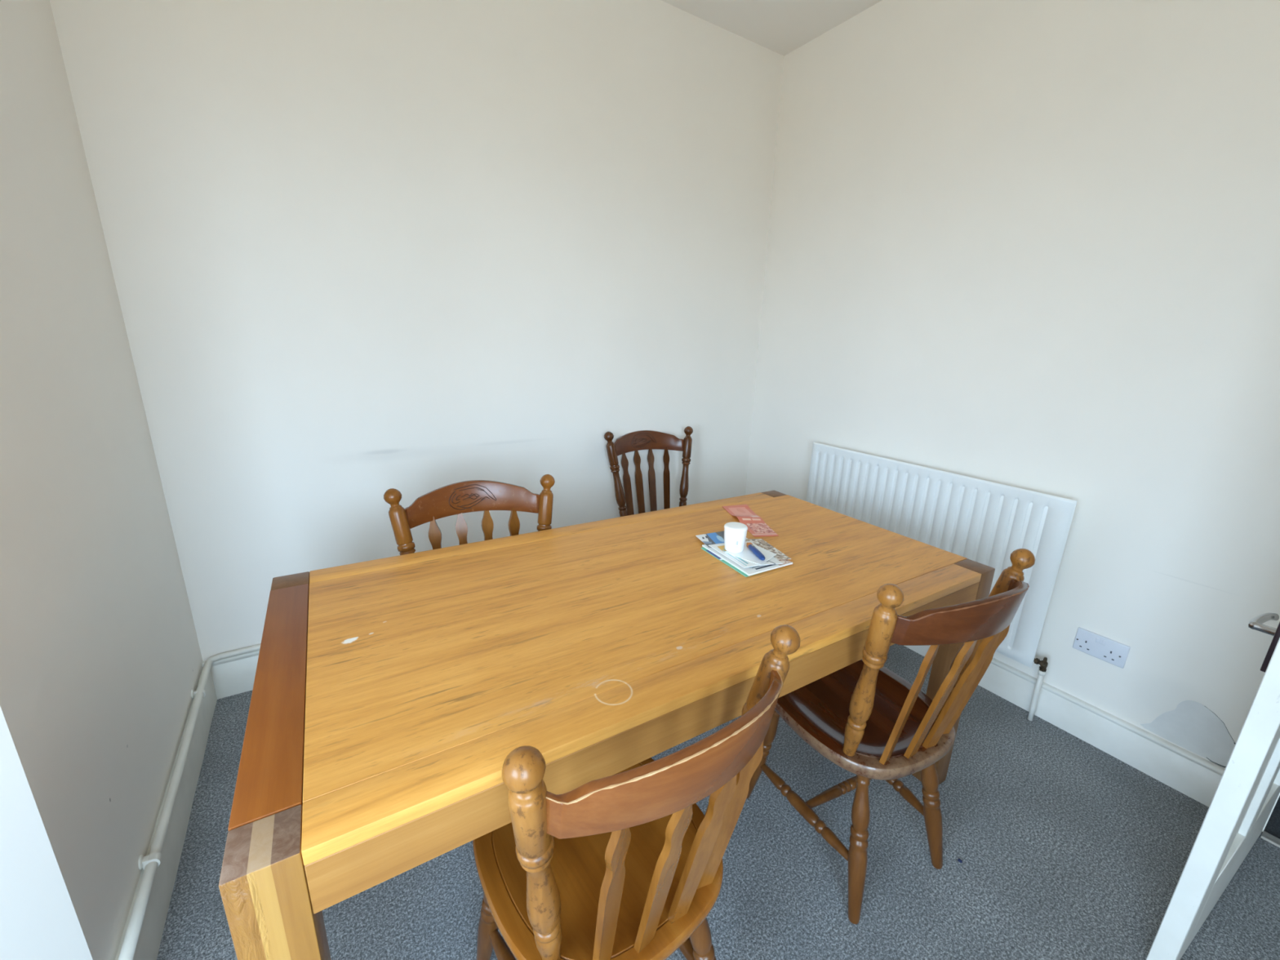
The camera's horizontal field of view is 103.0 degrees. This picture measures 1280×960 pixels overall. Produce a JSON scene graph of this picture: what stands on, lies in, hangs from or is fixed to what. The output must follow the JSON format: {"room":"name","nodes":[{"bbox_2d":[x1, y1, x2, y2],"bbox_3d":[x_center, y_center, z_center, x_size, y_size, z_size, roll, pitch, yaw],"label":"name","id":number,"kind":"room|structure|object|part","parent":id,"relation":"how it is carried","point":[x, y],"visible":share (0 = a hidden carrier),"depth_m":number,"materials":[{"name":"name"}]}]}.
{"room":"dining room","nodes":[
{"label":"dining room","id":0,"kind":"room"},
{"bbox_2d":[0,0,202,959],"bbox_3d":[-2.172,-0.183,0.336,2.320,2.838,1.863,-8,18,-31],"label":"wall","id":1,"kind":"structure","parent":0,"point":[101,660],"depth_m":1.11,"materials":[{"name":"paint"}]},
{"bbox_2d":[115,666,217,959],"bbox_3d":[-1.334,0.919,1.477,0.021,0.152,1.163,-8,18,-31],"label":"baseboard","id":2,"kind":"structure","parent":1,"relation":"attached to","point":[148,942],"depth_m":1.35,"materials":[{"name":"white paint"}]},
{"bbox_2d":[118,644,260,959],"bbox_3d":[-0.177,0.665,2.173,2.762,0.042,1.180,-8,18,-31],"label":"pipe","id":3,"kind":"object","parent":1,"relation":"attached to","point":[149,863],"visible":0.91,"depth_m":1.30,"materials":[{"name":"white metal"}]},
{"bbox_2d":[49,0,783,661],"bbox_3d":[-0.438,-0.705,2.399,2.885,2.838,0.120,-8,18,-31],"label":"wall","id":4,"kind":"structure","parent":0,"point":[358,251],"depth_m":2.00,"materials":[{"name":"paint"}]},
{"bbox_2d":[202,650,259,699],"bbox_3d":[-0.490,0.605,2.669,2.765,0.166,0.021,-8,18,-31],"label":"baseboard","id":5,"kind":"structure","parent":4,"relation":"attached to","point":[233,675],"depth_m":1.99,"materials":[{"name":"white paint"}]},
{"bbox_2d":[156,644,1279,959],"bbox_3d":[0.239,1.299,0.716,6.435,0.080,4.540,-8,18,-31],"label":"floor","id":6,"kind":"structure","parent":0,"point":[1068,850],"depth_m":1.40,"materials":[{"name":"grey carpet"}]},
{"bbox_2d":[383,474,555,555],"bbox_3d":[-0.473,0.497,1.622,0.530,0.942,0.519,-6,17,-26],"label":"dining chair","id":7,"kind":"object","parent":6,"relation":"on","point":[460,498],"visible":0.38,"depth_m":1.71,"materials":[{"name":"brown wood"}]},
{"bbox_3d":[-0.708,0.276,1.577,0.144,0.506,0.050,8,17,22],"label":"post","id":8,"kind":"part","parent":7,"relation":"part of","materials":[{"name":"brown wood"}]},
{"bbox_3d":[-0.549,0.071,1.686,0.439,0.113,0.125,-6,17,-26],"label":"crest rail","id":9,"kind":"part","parent":7,"relation":"part of","materials":[{"name":"brown wood"}]},
{"bbox_3d":[-0.335,0.237,1.759,0.050,0.506,0.144,5,16,13],"label":"post","id":10,"kind":"part","parent":7,"relation":"part of","materials":[{"name":"brown wood"}]},
{"bbox_2d":[218,490,995,959],"bbox_3d":[0.038,0.628,1.508,1.796,0.775,0.887,-8,18,-31],"label":"dining table","id":11,"kind":"object","parent":6,"relation":"on","point":[391,696],"visible":0.88,"depth_m":1.00,"materials":[{"name":"brown wood"}]},
{"bbox_3d":[-0.484,0.826,0.743,0.080,0.774,0.080,-8,18,-31],"label":"leg","id":12,"kind":"part","parent":11,"relation":"part of","materials":[{"name":"brown wood"}]},
{"bbox_3d":[-0.904,0.629,1.404,0.080,0.775,0.080,-8,18,-31],"label":"leg","id":13,"kind":"part","parent":11,"relation":"part of","materials":[{"name":"brown wood"}]},
{"bbox_3d":[-0.161,0.168,1.738,1.634,0.024,0.080,-8,18,-31],"label":"edge rail","id":14,"kind":"part","parent":11,"relation":"part of","materials":[{"name":"brown wood"}]},
{"bbox_3d":[0.084,0.262,1.428,1.714,0.024,0.727,-8,18,-31],"label":"panel","id":15,"kind":"part","parent":11,"relation":"part of","materials":[{"name":"brown wood"}]},
{"bbox_3d":[0.259,0.365,1.077,1.634,0.024,0.080,-8,18,-31],"label":"edge rail","id":16,"kind":"part","parent":11,"relation":"part of","materials":[{"name":"brown wood"}]},
{"bbox_2d":[701,546,761,577],"bbox_3d":[0.299,0.229,1.518,0.154,0.003,0.214,-8,18,-31],"label":"booklet","id":17,"kind":"object","parent":11,"relation":"on","point":[703,548],"visible":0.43,"depth_m":1.47,"materials":[{"name":"paper"}]},
{"bbox_2d":[702,537,792,575],"bbox_3d":[0.317,0.223,1.529,0.176,0.004,0.225,-7,18,-30],"label":"magazine","id":18,"kind":"object","parent":17,"relation":"on","point":[750,571],"visible":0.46,"depth_m":1.45,"materials":[{"name":"white paper"}]},
{"bbox_2d":[695,530,724,547],"bbox_3d":[0.240,0.191,1.622,0.118,0.002,0.178,2,16,0],"label":"leaflet","id":19,"kind":"object","parent":18,"relation":"on","point":[713,538],"visible":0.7,"depth_m":1.63,"materials":[{"name":"blue paper"}]},
{"bbox_2d":[708,541,782,568],"bbox_3d":[0.311,0.219,1.515,0.152,0.005,0.175,-3,16,-18],"label":"newsletter","id":20,"kind":"object","parent":18,"relation":"on","point":[720,548],"visible":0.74,"depth_m":1.47,"materials":[{"name":"white paper"}]},
{"bbox_2d":[725,542,776,564],"bbox_3d":[0.341,0.217,1.513,0.120,0.005,0.126,-12,21,-41],"label":"envelope","id":21,"kind":"object","parent":20,"relation":"on","point":[747,554],"visible":0.76,"depth_m":1.50,"materials":[{"name":"white paper"}]},
{"bbox_2d":[724,521,747,552],"bbox_3d":[0.285,0.172,1.525,0.070,0.079,0.070,-8,18,-31],"label":"cup","id":22,"kind":"object","parent":21,"relation":"on","point":[735,533],"visible":1,"depth_m":1.50,"materials":[{"name":"white ceramic"}]},
{"bbox_3d":[0.286,0.139,1.516,0.070,0.010,0.070,-8,18,-31],"label":"lid","id":23,"kind":"part","parent":22,"relation":"part of","materials":[{"name":"white plastic"}]},
{"bbox_2d":[746,542,764,559],"bbox_3d":[0.343,0.211,1.504,0.019,0.017,0.113,-1,16,-11],"label":"lighter","id":24,"kind":"object","parent":21,"relation":"on","point":[749,544],"visible":1,"depth_m":1.50,"materials":[{"name":"blue plastic"}]},
{"bbox_2d":[745,538,791,559],"bbox_3d":[0.386,0.210,1.562,0.063,0.004,0.179,-3,16,-17],"label":"leaflet","id":25,"kind":"object","parent":18,"relation":"on","point":[761,543],"visible":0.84,"depth_m":1.57,"materials":[{"name":"paper"}]},
{"bbox_2d":[722,504,778,537],"bbox_3d":[0.394,0.138,1.836,0.102,0.013,0.318,-1,16,-9],"label":"leaflet","id":26,"kind":"object","parent":11,"relation":"on","point":[757,526],"visible":0.99,"depth_m":1.82,"materials":[{"name":"red paper"}]},
{"bbox_3d":[0.561,0.431,2.274,0.080,0.775,0.080,-8,18,-31],"label":"leg","id":27,"kind":"part","parent":11,"relation":"part of","materials":[{"name":"brown wood"}]},
{"bbox_3d":[0.980,0.628,1.613,0.080,0.775,0.080,-8,18,-31],"label":"leg","id":28,"kind":"part","parent":11,"relation":"part of","materials":[{"name":"brown wood"}]},
{"bbox_2d":[472,624,800,959],"bbox_3d":[-0.051,0.694,0.962,0.520,0.942,0.520,-10,19,-35],"label":"dining chair","id":29,"kind":"object","parent":6,"relation":"on","point":[626,864],"visible":0.94,"depth_m":0.79,"materials":[{"name":"brown wood"}]},
{"bbox_3d":[-0.317,0.915,1.091,0.107,0.430,0.044,9,17,25],"label":"leg","id":30,"kind":"part","parent":29,"relation":"part of","materials":[{"name":"brown wood"}]},
{"bbox_3d":[-0.138,0.540,0.692,0.050,0.506,0.143,2,16,3],"label":"post","id":31,"kind":"part","parent":29,"relation":"part of","materials":[{"name":"brown wood"}]},
{"bbox_3d":[-0.077,0.731,1.007,0.437,0.040,0.435,-10,19,-35],"label":"seat","id":32,"kind":"part","parent":29,"relation":"part of","materials":[{"name":"brown wood"}]},
{"bbox_3d":[0.076,0.363,0.706,0.430,0.113,0.125,-10,19,-35],"label":"crest rail","id":33,"kind":"part","parent":29,"relation":"part of","materials":[{"name":"brown wood"}]},
{"bbox_3d":[0.128,0.950,1.016,0.125,0.431,0.044,9,17,24],"label":"leg","id":34,"kind":"part","parent":29,"relation":"part of","materials":[{"name":"brown wood"}]},
{"bbox_3d":[0.192,0.484,0.928,0.143,0.506,0.050,6,16,13],"label":"post","id":35,"kind":"part","parent":29,"relation":"part of","materials":[{"name":"brown wood"}]},
{"bbox_2d":[604,426,693,516],"bbox_3d":[0.117,0.225,2.665,0.535,0.942,0.519,-7,18,-28],"label":"dining chair","id":36,"kind":"object","parent":6,"relation":"on","point":[636,441],"visible":0.44,"depth_m":2.76,"materials":[{"name":"brown wood"}]},
{"bbox_3d":[-0.119,0.006,2.610,0.145,0.506,0.051,7,17,20],"label":"post","id":37,"kind":"part","parent":36,"relation":"part of","materials":[{"name":"brown wood"}]},
{"bbox_3d":[0.035,-0.201,2.725,0.443,0.113,0.125,-7,18,-28],"label":"crest rail","id":38,"kind":"part","parent":36,"relation":"part of","materials":[{"name":"brown wood"}]},
{"bbox_3d":[0.250,-0.038,2.808,0.051,0.506,0.145,5,16,11],"label":"post","id":39,"kind":"part","parent":36,"relation":"part of","materials":[{"name":"brown wood"}]},
{"bbox_2d":[746,548,1035,924],"bbox_3d":[0.625,0.600,1.372,0.512,0.942,0.520,-6,17,-26],"label":"dining chair","id":40,"kind":"object","parent":6,"relation":"on","point":[863,717],"visible":0.91,"depth_m":1.25,"materials":[{"name":"brown wood"}]},
{"bbox_3d":[0.376,0.809,1.546,0.107,0.430,0.044,13,19,35],"label":"leg","id":41,"kind":"part","parent":40,"relation":"part of","materials":[{"name":"brown wood"}]},
{"bbox_3d":[0.548,0.890,1.274,0.044,0.431,0.125,2,16,1],"label":"leg","id":42,"kind":"part","parent":40,"relation":"part of","materials":[{"name":"brown wood"}]},
{"bbox_3d":[0.605,0.636,1.421,0.431,0.040,0.435,-6,17,-26],"label":"seat","id":43,"kind":"part","parent":40,"relation":"part of","materials":[{"name":"brown wood"}]},
{"bbox_3d":[0.503,0.439,1.122,0.049,0.506,0.142,5,16,12],"label":"post","id":44,"kind":"part","parent":40,"relation":"part of","materials":[{"name":"brown wood"}]},
{"bbox_3d":[0.796,0.865,1.394,0.125,0.431,0.044,12,19,34],"label":"leg","id":45,"kind":"part","parent":40,"relation":"part of","materials":[{"name":"brown wood"}]},
{"bbox_3d":[0.722,0.273,1.099,0.424,0.113,0.125,-6,17,-26],"label":"crest rail","id":46,"kind":"part","parent":40,"relation":"part of","materials":[{"name":"brown wood"}]},
{"bbox_3d":[0.865,0.402,1.296,0.142,0.506,0.049,9,17,23],"label":"post","id":47,"kind":"part","parent":40,"relation":"part of","materials":[{"name":"brown wood"}]},
{"bbox_2d":[1261,831,1279,847],"bbox_3d":[2.093,1.165,1.235,0.040,0.008,0.765,-8,18,-31],"label":"bar","id":48,"kind":"object","parent":6,"relation":"on","point":[1266,836],"visible":1,"depth_m":1.53,"materials":[{"name":"metal"}]},
{"bbox_2d":[661,0,881,56],"bbox_3d":[-0.195,-1.437,-0.387,5.205,0.080,4.540,-8,18,-31],"label":"ceiling","id":49,"kind":"structure","parent":0,"point":[782,27],"depth_m":2.34,"materials":[{"name":"paint"}]},
{"bbox_2d":[745,0,1279,831],"bbox_3d":[1.941,-0.322,1.280,0.124,2.838,4.420,-8,18,-31],"label":"wall","id":50,"kind":"structure","parent":0,"point":[1031,245],"depth_m":1.79,"materials":[{"name":"paint"}]},
{"bbox_2d":[805,442,1077,720],"bbox_3d":[1.241,0.362,2.373,0.089,0.894,1.215,-8,18,-31],"label":"radiator","id":51,"kind":"object","parent":50,"relation":"attached to","point":[983,522],"visible":0.58,"depth_m":2.09,"materials":[{"name":"metal"}]},
{"bbox_2d":[904,644,1224,807],"bbox_3d":[1.266,0.723,2.483,0.021,0.142,2.215,-8,18,-31],"label":"baseboard","id":52,"kind":"structure","parent":50,"relation":"attached to","point":[1189,774],"depth_m":1.83,"materials":[{"name":"paint"}]},
{"bbox_2d":[1072,626,1130,668],"bbox_3d":[1.656,0.602,1.831,0.012,0.086,0.146,-8,18,-31],"label":"wall socket","id":53,"kind":"object","parent":50,"relation":"attached to","point":[1109,651],"visible":1,"depth_m":1.82,"materials":[{"name":"plastic"}]},
{"bbox_2d":[1100,640,1106,645],"bbox_3d":[1.655,0.582,1.819,0.002,0.019,0.012,-8,18,-31],"label":"rocker switch","id":54,"kind":"object","parent":53,"relation":"attached to","point":[1103,642],"depth_m":1.82,"materials":[{"name":"plastic"}]},
{"bbox_2d":[1145,613,1279,959],"bbox_3d":[1.568,0.148,1.108,0.755,1.990,0.156,-7,18,-29],"label":"door","id":55,"kind":"structure","parent":50,"relation":"in","point":[1246,793],"depth_m":1.10,"materials":[{"name":"paint"}]},
{"bbox_3d":[1.542,0.996,1.344,0.565,0.228,0.040,-7,18,-29],"label":"rail","id":56,"kind":"part","parent":55,"relation":"part of","materials":[{"name":"paint"}]},
{"bbox_3d":[1.412,0.629,1.158,0.244,0.576,0.014,-7,18,-29],"label":"panel","id":57,"kind":"part","parent":55,"relation":"part of","materials":[{"name":"paint"}]},
{"bbox_3d":[1.360,0.308,1.095,0.124,0.021,0.052,-7,18,-29],"label":"lever","id":58,"kind":"part","parent":55,"relation":"part of","materials":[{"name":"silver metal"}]},
{"bbox_3d":[1.302,0.308,1.029,0.103,0.152,0.011,-7,18,-29],"label":"handle plate","id":59,"kind":"part","parent":55,"relation":"part of","materials":[{"name":"brown metal"}]}
]}

